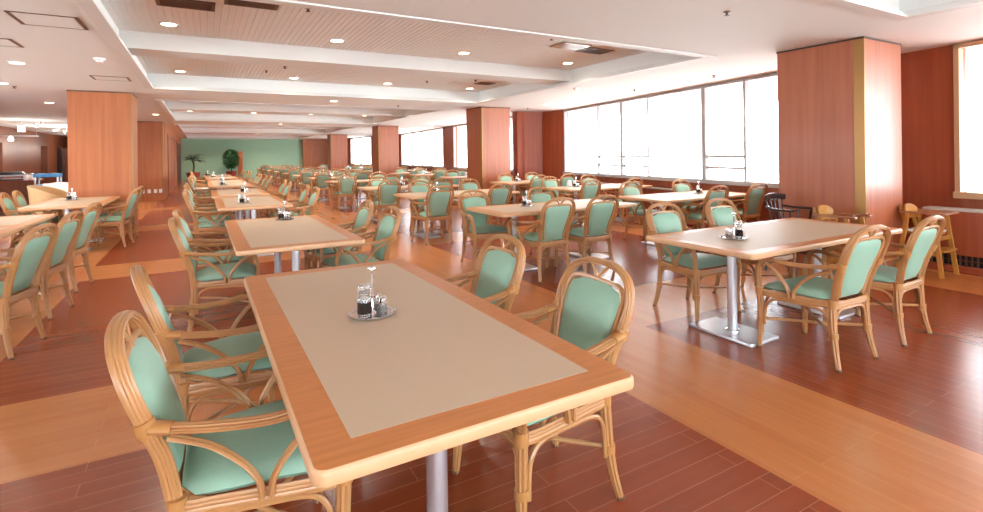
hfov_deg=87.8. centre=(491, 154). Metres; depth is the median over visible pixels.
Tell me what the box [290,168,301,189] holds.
rattan armchair
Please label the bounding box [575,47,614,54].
ceiling vent
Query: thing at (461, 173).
rattan armchair
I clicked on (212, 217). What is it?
rattan armchair
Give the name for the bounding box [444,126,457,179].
wall
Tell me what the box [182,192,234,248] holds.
rattan armchair
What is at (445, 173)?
dining table
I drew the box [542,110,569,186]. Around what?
wall
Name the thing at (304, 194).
rattan armchair
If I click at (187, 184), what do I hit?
rattan armchair
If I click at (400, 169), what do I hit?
rattan armchair
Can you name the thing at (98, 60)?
recessed light
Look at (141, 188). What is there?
rattan armchair
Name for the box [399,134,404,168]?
wall
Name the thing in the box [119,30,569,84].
ceiling beam
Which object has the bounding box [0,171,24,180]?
chafing dish
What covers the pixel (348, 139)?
wall
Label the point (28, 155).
wall
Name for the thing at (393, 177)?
rattan armchair
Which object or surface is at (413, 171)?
rattan armchair
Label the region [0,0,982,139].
ceiling
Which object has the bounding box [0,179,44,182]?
countertop
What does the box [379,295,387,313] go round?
salt shaker
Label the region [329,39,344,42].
recessed light
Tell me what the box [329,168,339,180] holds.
rattan armchair
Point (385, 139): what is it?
pillar
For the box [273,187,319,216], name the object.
rattan armchair
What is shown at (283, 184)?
rattan armchair
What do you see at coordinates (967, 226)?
radiator cover
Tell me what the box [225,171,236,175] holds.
pot
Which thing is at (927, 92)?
wall
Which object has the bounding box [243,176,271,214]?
rattan armchair
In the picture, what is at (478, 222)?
rattan armchair
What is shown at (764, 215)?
radiator cover
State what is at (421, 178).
rattan armchair
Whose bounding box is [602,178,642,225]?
rattan armchair
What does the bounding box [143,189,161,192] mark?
outlet strip
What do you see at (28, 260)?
rattan armchair
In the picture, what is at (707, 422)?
floor
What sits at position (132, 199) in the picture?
rattan armchair
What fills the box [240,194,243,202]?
sauce bottle
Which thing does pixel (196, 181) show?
rattan armchair
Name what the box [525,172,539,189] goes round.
rattan armchair
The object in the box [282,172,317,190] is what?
dining table
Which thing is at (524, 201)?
sauce bottle
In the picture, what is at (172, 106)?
ceiling beam
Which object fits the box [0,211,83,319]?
rattan armchair
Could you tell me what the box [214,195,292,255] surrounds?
dining table
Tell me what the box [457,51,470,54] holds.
recessed light
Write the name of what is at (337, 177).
rattan armchair
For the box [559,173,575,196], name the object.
rattan armchair
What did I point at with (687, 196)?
dining table
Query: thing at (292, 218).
tray
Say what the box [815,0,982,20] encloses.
trim
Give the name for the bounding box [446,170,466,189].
rattan armchair
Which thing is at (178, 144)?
door
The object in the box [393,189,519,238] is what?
dining table
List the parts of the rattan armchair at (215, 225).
frame, seat, seat frame, arm, arm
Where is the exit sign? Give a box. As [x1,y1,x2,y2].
[17,123,25,131]
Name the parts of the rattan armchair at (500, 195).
frame, backrest, pad frame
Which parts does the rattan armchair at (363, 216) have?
leg, leg, seat frame, seat, arm, arm, backrest, frame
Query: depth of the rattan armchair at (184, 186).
8.84 m
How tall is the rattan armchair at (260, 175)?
0.894 m
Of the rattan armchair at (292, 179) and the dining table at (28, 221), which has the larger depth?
the rattan armchair at (292, 179)
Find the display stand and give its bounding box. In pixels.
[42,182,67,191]
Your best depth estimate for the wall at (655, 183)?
10.12 m
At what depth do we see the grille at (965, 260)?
5.57 m
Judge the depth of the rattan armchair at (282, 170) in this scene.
22.26 m
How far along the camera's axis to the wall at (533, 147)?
14.59 m
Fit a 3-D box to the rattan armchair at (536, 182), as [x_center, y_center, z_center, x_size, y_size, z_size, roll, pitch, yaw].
[0.942,0.894,11.639,0.608,0.894,0.645,-1,0,-28]
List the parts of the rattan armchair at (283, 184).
frame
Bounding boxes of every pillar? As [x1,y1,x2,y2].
[67,90,137,235]
[137,121,164,200]
[327,134,347,171]
[372,126,398,177]
[466,107,510,203]
[776,36,902,266]
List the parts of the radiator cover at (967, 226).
casing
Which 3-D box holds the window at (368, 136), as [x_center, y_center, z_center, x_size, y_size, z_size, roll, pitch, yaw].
[-8.259,-0.214,32.281,0.150,1.748,3.712,-1,0,-34]
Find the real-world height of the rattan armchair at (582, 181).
0.894 m
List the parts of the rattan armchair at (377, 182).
backrest, frame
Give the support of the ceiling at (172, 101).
attached to the ceiling at (59, 60)
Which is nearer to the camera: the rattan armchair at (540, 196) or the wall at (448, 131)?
the rattan armchair at (540, 196)
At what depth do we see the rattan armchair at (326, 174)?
16.47 m
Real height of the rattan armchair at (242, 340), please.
0.894 m
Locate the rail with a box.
[0,123,38,140]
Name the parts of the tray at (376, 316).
dish, handle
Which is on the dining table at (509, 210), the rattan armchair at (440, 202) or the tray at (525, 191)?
the tray at (525, 191)
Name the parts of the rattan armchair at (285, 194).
seat frame, frame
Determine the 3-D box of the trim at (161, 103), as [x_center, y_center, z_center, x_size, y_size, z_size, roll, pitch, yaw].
[-5.611,-1.151,14.732,6.414,0.070,6.474,-1,0,-30]
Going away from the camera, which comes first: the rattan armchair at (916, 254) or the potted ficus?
the rattan armchair at (916, 254)
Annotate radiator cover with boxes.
[572,181,777,227]
[922,206,982,275]
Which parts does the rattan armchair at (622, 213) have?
arm, leg, frame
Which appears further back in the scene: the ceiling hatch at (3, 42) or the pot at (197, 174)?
the pot at (197, 174)
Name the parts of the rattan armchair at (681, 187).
backrest, pad frame, frame, seat frame, seat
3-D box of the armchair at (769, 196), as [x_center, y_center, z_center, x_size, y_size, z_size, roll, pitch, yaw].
[3.348,0.877,5.749,0.482,0.867,0.398,-1,0,-30]
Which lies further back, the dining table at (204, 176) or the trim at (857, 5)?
the dining table at (204, 176)
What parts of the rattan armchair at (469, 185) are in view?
backrest, frame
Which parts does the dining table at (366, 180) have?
plate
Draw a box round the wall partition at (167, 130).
[164,123,181,197]
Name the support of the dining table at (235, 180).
on the floor
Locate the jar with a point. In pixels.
(25, 176)
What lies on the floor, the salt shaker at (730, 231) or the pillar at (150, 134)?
the pillar at (150, 134)
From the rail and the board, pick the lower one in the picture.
the board
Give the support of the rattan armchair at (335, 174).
on the floor
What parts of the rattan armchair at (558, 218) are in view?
arm, seat, leg, seat frame, leg, backrest, pad frame, frame, leg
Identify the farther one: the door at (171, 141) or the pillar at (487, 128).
the door at (171, 141)
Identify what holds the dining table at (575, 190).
on the floor
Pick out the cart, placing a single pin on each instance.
(57, 175)
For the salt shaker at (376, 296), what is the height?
0.068 m
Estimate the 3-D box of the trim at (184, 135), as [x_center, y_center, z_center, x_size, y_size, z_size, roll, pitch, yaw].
[-13.966,-1.048,29.451,6.414,0.070,6.224,-1,0,-30]
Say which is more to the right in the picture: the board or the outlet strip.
the board
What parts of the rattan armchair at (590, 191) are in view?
arm, frame, backrest, pad frame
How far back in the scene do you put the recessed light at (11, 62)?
6.22 m
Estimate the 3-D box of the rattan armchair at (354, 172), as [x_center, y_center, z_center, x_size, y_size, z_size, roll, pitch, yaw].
[-4.470,0.961,16.874,0.606,0.894,0.643,-1,0,-30]
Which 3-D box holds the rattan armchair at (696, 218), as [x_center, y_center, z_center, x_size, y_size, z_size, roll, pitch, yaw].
[2.996,0.869,7.279,0.608,0.894,0.645,-1,0,-29]
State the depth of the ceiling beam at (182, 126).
21.84 m
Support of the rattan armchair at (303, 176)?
on the floor
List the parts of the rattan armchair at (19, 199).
frame, backrest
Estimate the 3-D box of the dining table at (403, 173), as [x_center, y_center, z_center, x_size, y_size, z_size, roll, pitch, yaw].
[-2.808,1.033,19.562,2.007,0.701,0.910,-1,0,-30]
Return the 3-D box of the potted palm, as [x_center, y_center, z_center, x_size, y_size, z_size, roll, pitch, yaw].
[-16.715,0.766,28.735,1.245,1.575,1.150,-1,0,-39]
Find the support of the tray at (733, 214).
on the dining table at (770, 238)
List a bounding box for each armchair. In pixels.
[0,192,59,255]
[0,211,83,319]
[0,223,57,359]
[11,202,101,291]
[12,190,63,232]
[90,188,140,247]
[93,186,143,242]
[104,310,352,511]
[130,265,277,420]
[168,217,260,330]
[172,209,250,313]
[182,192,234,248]
[183,185,225,235]
[183,189,232,236]
[185,183,221,228]
[188,177,209,196]
[188,178,216,203]
[189,176,210,194]
[191,173,206,183]
[232,171,251,188]
[235,173,259,188]
[237,174,261,188]
[240,175,266,188]
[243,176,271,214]
[256,181,291,217]
[257,165,267,177]
[259,180,286,215]
[262,166,273,182]
[266,185,309,217]
[268,167,280,184]
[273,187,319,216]
[275,168,288,187]
[284,169,299,190]
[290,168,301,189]
[296,170,313,195]
[302,169,316,187]
[303,200,373,269]
[310,172,330,201]
[317,171,335,198]
[319,206,400,267]
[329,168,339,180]
[330,175,356,210]
[331,169,346,180]
[335,173,358,205]
[347,170,365,191]
[355,171,369,200]
[359,166,371,182]
[367,180,400,224]
[368,176,398,218]
[371,172,386,178]
[383,174,399,206]
[395,167,411,184]
[403,168,420,190]
[407,180,445,232]
[410,186,453,244]
[412,175,430,212]
[415,168,434,181]
[426,169,445,183]
[431,178,452,221]
[442,234,525,311]
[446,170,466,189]
[447,169,466,190]
[452,256,634,511]
[458,190,511,268]
[459,178,494,225]
[486,183,511,227]
[498,173,527,203]
[507,197,575,282]
[515,175,547,203]
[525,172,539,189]
[527,187,581,259]
[541,176,577,200]
[554,194,618,272]
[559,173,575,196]
[559,179,600,223]
[580,174,615,215]
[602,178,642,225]
[620,181,670,241]
[646,202,741,321]
[671,185,728,228]
[672,179,702,229]
[705,198,795,292]
[730,182,767,221]
[756,225,890,372]
[764,193,812,275]
[821,215,945,346]
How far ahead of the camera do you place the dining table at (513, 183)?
11.97 m
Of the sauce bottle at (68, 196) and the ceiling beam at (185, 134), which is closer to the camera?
the sauce bottle at (68, 196)
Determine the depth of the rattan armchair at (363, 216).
5.10 m
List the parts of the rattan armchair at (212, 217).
frame, seat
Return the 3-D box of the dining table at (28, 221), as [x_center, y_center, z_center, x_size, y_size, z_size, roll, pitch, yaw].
[-5.349,1.064,5.425,0.910,0.701,1.190,-1,0,-30]
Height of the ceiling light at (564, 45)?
0.012 m
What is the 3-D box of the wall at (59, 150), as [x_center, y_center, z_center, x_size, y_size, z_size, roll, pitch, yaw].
[-19.716,0.590,21.577,0.300,2.000,13.000,-1,0,-30]
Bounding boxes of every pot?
[186,172,200,178]
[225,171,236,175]
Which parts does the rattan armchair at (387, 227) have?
arm, seat, arm, backrest, pad frame, frame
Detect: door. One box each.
[167,134,174,194]
[176,140,180,184]
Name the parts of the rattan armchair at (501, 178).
backrest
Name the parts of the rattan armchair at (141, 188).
leg, seat, leg, frame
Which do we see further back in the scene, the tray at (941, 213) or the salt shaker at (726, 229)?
the tray at (941, 213)
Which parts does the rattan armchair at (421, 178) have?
backrest, frame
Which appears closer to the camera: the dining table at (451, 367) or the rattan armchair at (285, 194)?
the dining table at (451, 367)
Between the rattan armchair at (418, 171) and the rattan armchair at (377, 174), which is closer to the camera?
the rattan armchair at (377, 174)
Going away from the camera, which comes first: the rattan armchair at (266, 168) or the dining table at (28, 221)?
the dining table at (28, 221)
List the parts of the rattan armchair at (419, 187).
frame, backrest, pad frame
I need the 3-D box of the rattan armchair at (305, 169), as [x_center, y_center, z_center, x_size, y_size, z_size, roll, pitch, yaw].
[-6.694,0.988,18.788,0.606,0.894,0.643,-1,0,-28]
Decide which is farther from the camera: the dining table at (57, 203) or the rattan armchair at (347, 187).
the rattan armchair at (347, 187)
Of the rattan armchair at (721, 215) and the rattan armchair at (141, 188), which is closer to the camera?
the rattan armchair at (721, 215)
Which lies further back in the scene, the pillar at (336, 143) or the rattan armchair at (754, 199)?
the pillar at (336, 143)
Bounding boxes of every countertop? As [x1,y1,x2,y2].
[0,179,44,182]
[0,179,44,206]
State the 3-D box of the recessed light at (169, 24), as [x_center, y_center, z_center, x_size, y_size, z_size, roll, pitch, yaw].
[-3.478,-1.404,5.510,0.196,0.010,0.196,-1,0,-30]
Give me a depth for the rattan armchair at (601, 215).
5.75 m
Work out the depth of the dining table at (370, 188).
10.51 m
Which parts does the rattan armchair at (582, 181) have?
frame, backrest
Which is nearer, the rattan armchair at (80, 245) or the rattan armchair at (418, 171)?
the rattan armchair at (80, 245)
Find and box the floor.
[0,178,982,511]
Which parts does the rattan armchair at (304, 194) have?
seat, arm, backrest, frame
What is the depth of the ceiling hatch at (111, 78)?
7.56 m
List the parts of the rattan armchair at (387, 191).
seat, seat frame, frame, backrest, pad frame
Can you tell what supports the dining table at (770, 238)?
on the floor
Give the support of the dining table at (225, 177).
on the floor
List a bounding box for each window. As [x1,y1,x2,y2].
[350,136,371,164]
[401,128,443,167]
[453,116,512,171]
[563,72,778,187]
[953,40,982,199]
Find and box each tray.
[275,201,293,220]
[348,267,395,321]
[519,191,533,206]
[720,213,747,240]
[931,211,959,215]
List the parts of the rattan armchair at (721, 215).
leg, frame, pad frame, backrest, leg, seat frame, leg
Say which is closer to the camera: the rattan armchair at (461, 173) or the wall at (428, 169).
the rattan armchair at (461, 173)
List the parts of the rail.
rail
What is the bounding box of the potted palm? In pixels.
[182,154,204,178]
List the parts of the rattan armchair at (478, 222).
leg, arm, pad frame, frame, leg, backrest, seat frame, seat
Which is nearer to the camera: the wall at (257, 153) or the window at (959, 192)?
the window at (959, 192)
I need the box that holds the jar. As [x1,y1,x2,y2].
[23,173,28,179]
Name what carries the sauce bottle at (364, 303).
on the tray at (376, 316)
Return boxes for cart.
[33,173,62,185]
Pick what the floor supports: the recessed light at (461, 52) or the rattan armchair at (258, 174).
the rattan armchair at (258, 174)
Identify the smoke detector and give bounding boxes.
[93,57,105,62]
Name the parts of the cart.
panel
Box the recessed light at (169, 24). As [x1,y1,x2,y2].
[158,21,178,26]
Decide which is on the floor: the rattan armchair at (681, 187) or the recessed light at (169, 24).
the rattan armchair at (681, 187)
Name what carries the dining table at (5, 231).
on the floor
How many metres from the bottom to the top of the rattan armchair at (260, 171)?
0.894 m
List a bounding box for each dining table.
[0,214,55,228]
[0,225,24,238]
[17,196,119,251]
[203,174,231,189]
[205,176,237,189]
[207,179,245,189]
[208,182,253,215]
[210,188,270,219]
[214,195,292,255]
[225,215,364,272]
[243,259,633,511]
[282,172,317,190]
[306,176,373,200]
[324,179,407,208]
[357,184,458,221]
[389,172,431,191]
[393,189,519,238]
[409,173,456,190]
[440,176,466,200]
[466,199,636,270]
[489,179,578,203]
[545,183,651,225]
[618,190,745,245]
[646,218,901,346]
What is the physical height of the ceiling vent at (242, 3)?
0.012 m
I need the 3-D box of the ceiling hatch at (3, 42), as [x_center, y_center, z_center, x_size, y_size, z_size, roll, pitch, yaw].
[-5.055,-1.133,5.113,0.480,0.006,0.430,-1,0,-30]
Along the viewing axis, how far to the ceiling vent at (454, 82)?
10.29 m
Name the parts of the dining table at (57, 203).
plate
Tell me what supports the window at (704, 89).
in the wall at (655, 183)
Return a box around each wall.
[0,126,67,182]
[57,147,62,181]
[181,139,302,179]
[347,138,352,164]
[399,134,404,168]
[403,127,443,178]
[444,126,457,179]
[512,112,542,200]
[514,112,524,200]
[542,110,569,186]
[566,79,778,196]
[901,45,966,243]
[955,42,982,208]
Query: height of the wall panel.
2.847 m
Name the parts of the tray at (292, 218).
dish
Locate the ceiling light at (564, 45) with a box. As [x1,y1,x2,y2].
[550,42,591,49]
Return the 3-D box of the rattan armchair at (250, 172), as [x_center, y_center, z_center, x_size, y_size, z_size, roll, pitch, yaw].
[-8.251,1.007,16.821,0.643,0.894,0.606,-1,0,-31]
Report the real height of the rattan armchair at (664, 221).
0.894 m
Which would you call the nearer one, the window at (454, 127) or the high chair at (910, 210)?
the high chair at (910, 210)
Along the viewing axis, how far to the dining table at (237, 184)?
11.88 m
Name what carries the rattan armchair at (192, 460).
on the floor
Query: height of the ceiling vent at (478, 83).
0.012 m
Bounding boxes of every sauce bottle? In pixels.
[66,192,70,199]
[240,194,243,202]
[278,207,283,219]
[357,283,371,317]
[522,195,526,205]
[735,220,742,237]
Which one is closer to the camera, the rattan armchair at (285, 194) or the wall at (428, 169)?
the rattan armchair at (285, 194)
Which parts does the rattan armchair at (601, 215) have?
leg, leg, seat, seat frame, backrest, frame, pad frame, leg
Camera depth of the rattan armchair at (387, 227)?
4.49 m
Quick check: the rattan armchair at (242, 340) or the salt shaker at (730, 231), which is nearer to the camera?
the rattan armchair at (242, 340)
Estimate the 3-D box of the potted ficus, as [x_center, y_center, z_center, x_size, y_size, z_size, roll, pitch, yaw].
[-16.287,0.604,32.032,1.125,1.888,1.114,-1,0,0]
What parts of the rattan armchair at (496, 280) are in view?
arm, backrest, pad frame, frame, arm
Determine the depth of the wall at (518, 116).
14.46 m
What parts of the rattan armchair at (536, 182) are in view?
backrest, frame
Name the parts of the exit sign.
panel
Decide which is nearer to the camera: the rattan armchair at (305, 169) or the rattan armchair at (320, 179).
the rattan armchair at (320, 179)
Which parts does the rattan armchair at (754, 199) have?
seat, seat frame, backrest, frame, pad frame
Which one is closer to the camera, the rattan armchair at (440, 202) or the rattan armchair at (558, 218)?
the rattan armchair at (558, 218)
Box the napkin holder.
[237,194,245,202]
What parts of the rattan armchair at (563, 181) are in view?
backrest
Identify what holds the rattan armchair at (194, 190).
on the floor
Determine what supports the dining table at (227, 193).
on the floor
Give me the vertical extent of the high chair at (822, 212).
0.768 m
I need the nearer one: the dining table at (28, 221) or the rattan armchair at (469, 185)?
the dining table at (28, 221)
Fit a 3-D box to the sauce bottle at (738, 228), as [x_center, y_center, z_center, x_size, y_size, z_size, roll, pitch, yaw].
[1.846,0.556,3.814,0.058,0.129,0.056,-1,0,1]
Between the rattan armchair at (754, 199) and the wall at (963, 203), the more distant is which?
the rattan armchair at (754, 199)
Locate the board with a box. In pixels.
[238,151,242,175]
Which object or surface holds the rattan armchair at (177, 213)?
on the floor
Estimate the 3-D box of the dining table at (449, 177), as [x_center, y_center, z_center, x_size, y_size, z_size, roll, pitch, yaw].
[-0.464,1.004,15.431,2.007,0.701,0.910,-1,0,-30]
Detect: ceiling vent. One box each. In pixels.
[155,0,215,11]
[224,0,278,10]
[448,81,472,84]
[474,82,494,84]
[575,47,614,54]
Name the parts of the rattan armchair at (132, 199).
leg, arm, seat, seat frame, leg, backrest, frame, leg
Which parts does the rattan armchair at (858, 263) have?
leg, arm, leg, seat, seat frame, arm, leg, frame, backrest, pad frame, leg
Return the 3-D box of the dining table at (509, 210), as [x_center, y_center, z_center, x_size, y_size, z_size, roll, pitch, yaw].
[0.777,0.989,6.419,2.007,0.701,0.910,-1,0,-30]
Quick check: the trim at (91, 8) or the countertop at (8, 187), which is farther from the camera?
the countertop at (8, 187)
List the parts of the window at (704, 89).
rail, rail, rail, rail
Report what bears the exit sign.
hanging from the ceiling at (59, 60)
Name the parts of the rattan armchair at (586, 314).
leg, leg, arm, seat, seat frame, leg, arm, backrest, pad frame, frame, leg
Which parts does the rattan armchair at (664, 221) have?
leg, pad frame, backrest, frame, leg, arm, seat, leg, seat frame, leg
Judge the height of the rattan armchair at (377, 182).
0.894 m
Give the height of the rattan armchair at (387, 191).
0.894 m
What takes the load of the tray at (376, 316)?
on the dining table at (451, 367)
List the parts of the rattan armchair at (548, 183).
backrest, frame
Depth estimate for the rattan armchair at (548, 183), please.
10.48 m
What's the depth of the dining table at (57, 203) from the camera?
7.57 m
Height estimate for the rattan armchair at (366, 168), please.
0.894 m
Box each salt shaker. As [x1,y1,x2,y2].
[373,293,380,310]
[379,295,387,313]
[725,228,728,237]
[728,229,732,238]
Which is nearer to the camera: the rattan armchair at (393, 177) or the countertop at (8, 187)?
the rattan armchair at (393, 177)
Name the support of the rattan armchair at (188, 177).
on the floor
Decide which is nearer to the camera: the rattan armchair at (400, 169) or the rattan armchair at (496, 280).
the rattan armchair at (496, 280)
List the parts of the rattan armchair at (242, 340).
frame, backrest, leg, arm, arm, seat, seat frame, leg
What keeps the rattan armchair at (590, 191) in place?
on the floor
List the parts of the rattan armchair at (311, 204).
arm, arm, backrest, frame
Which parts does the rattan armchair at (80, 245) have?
arm, leg, seat frame, backrest, frame, pad frame, leg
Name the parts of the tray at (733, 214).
dish, handle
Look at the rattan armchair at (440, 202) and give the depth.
7.81 m
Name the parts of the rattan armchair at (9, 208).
frame, backrest, arm, seat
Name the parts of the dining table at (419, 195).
plate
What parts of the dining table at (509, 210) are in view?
plate, plate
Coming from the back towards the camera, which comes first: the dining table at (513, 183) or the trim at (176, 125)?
the trim at (176, 125)
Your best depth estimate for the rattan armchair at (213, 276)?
3.92 m
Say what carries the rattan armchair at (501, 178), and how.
on the floor
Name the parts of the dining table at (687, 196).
plate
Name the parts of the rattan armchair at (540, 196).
pad frame, backrest, frame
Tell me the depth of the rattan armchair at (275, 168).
24.62 m
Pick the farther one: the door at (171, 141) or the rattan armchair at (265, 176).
the door at (171, 141)
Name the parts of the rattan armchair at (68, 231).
arm, arm, seat frame, leg, backrest, frame, pad frame, leg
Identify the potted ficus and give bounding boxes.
[222,149,240,175]
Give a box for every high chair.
[808,205,872,275]
[896,203,959,278]
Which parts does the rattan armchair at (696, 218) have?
arm, seat, seat frame, backrest, frame, pad frame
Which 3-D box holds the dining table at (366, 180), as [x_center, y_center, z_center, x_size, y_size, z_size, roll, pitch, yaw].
[-3.345,1.040,13.681,2.007,0.701,0.910,-1,0,-30]
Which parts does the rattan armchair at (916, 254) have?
leg, leg, arm, seat, seat frame, arm, leg, frame, backrest, pad frame, leg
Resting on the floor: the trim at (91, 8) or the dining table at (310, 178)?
the dining table at (310, 178)
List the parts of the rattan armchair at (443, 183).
frame, backrest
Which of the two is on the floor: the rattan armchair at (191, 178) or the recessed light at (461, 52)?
the rattan armchair at (191, 178)
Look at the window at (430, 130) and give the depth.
24.89 m
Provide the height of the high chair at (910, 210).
0.748 m
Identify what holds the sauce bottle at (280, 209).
on the tray at (292, 218)
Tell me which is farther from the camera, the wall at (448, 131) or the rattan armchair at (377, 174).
the wall at (448, 131)
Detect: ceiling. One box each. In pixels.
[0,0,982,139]
[100,0,648,91]
[171,101,404,116]
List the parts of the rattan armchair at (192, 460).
pad frame, frame, backrest, arm, arm, seat, seat frame, leg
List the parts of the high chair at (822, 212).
leg, post, backrest, rail, leg, arm, arm, leg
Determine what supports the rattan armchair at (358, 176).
on the floor
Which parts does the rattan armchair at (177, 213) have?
frame, backrest, arm, seat, seat frame, arm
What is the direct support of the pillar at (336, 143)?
on the floor
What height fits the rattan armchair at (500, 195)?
0.894 m
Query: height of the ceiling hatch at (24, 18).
0.006 m
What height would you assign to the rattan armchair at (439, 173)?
0.894 m
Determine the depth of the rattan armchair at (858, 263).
3.26 m
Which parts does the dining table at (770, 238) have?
plate, plate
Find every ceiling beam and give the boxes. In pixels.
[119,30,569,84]
[165,101,404,116]
[179,125,340,129]
[185,134,307,135]
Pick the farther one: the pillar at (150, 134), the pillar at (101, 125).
the pillar at (150, 134)
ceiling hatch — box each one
[0,38,23,47]
[4,10,88,29]
[89,75,131,81]
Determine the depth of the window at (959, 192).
5.80 m
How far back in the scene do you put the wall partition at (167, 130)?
18.66 m
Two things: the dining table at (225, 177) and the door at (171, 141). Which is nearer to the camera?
the dining table at (225, 177)
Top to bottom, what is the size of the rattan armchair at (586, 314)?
0.894 m
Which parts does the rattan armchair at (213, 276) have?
frame, backrest, leg, arm, arm, seat, seat frame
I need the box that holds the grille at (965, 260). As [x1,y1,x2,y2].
[929,252,982,267]
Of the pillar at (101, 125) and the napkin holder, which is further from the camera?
the pillar at (101, 125)
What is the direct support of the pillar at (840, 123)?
on the floor
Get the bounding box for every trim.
[76,0,716,103]
[155,99,443,123]
[175,124,356,133]
[183,134,315,138]
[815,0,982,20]
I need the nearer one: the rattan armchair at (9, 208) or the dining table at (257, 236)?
the dining table at (257, 236)
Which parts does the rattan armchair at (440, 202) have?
leg, arm, leg, seat frame, seat, backrest, frame, pad frame, leg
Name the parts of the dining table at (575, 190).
plate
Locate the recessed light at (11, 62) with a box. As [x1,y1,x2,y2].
[6,61,27,63]
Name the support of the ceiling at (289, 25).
attached to the ceiling at (59, 60)
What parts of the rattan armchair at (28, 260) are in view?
arm, leg, seat, seat frame, frame, backrest, pad frame, leg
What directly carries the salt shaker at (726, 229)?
on the tray at (733, 214)
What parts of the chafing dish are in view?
lid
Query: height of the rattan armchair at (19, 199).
0.894 m
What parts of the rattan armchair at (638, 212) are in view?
leg, pad frame, frame, backrest, arm, seat frame, seat, leg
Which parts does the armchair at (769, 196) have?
rail, arm, leg, arm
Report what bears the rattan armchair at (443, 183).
on the floor
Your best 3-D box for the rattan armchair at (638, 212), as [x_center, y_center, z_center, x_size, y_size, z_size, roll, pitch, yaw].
[2.357,0.877,7.941,0.608,0.894,0.645,-1,0,-30]
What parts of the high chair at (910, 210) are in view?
leg, post, backrest, post, leg, arm, arm, leg, rail, leg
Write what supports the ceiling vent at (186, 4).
in the ceiling at (289, 25)
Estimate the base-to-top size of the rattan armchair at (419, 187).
0.894 m
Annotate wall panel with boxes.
[302,139,327,169]
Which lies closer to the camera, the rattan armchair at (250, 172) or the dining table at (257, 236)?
the dining table at (257, 236)

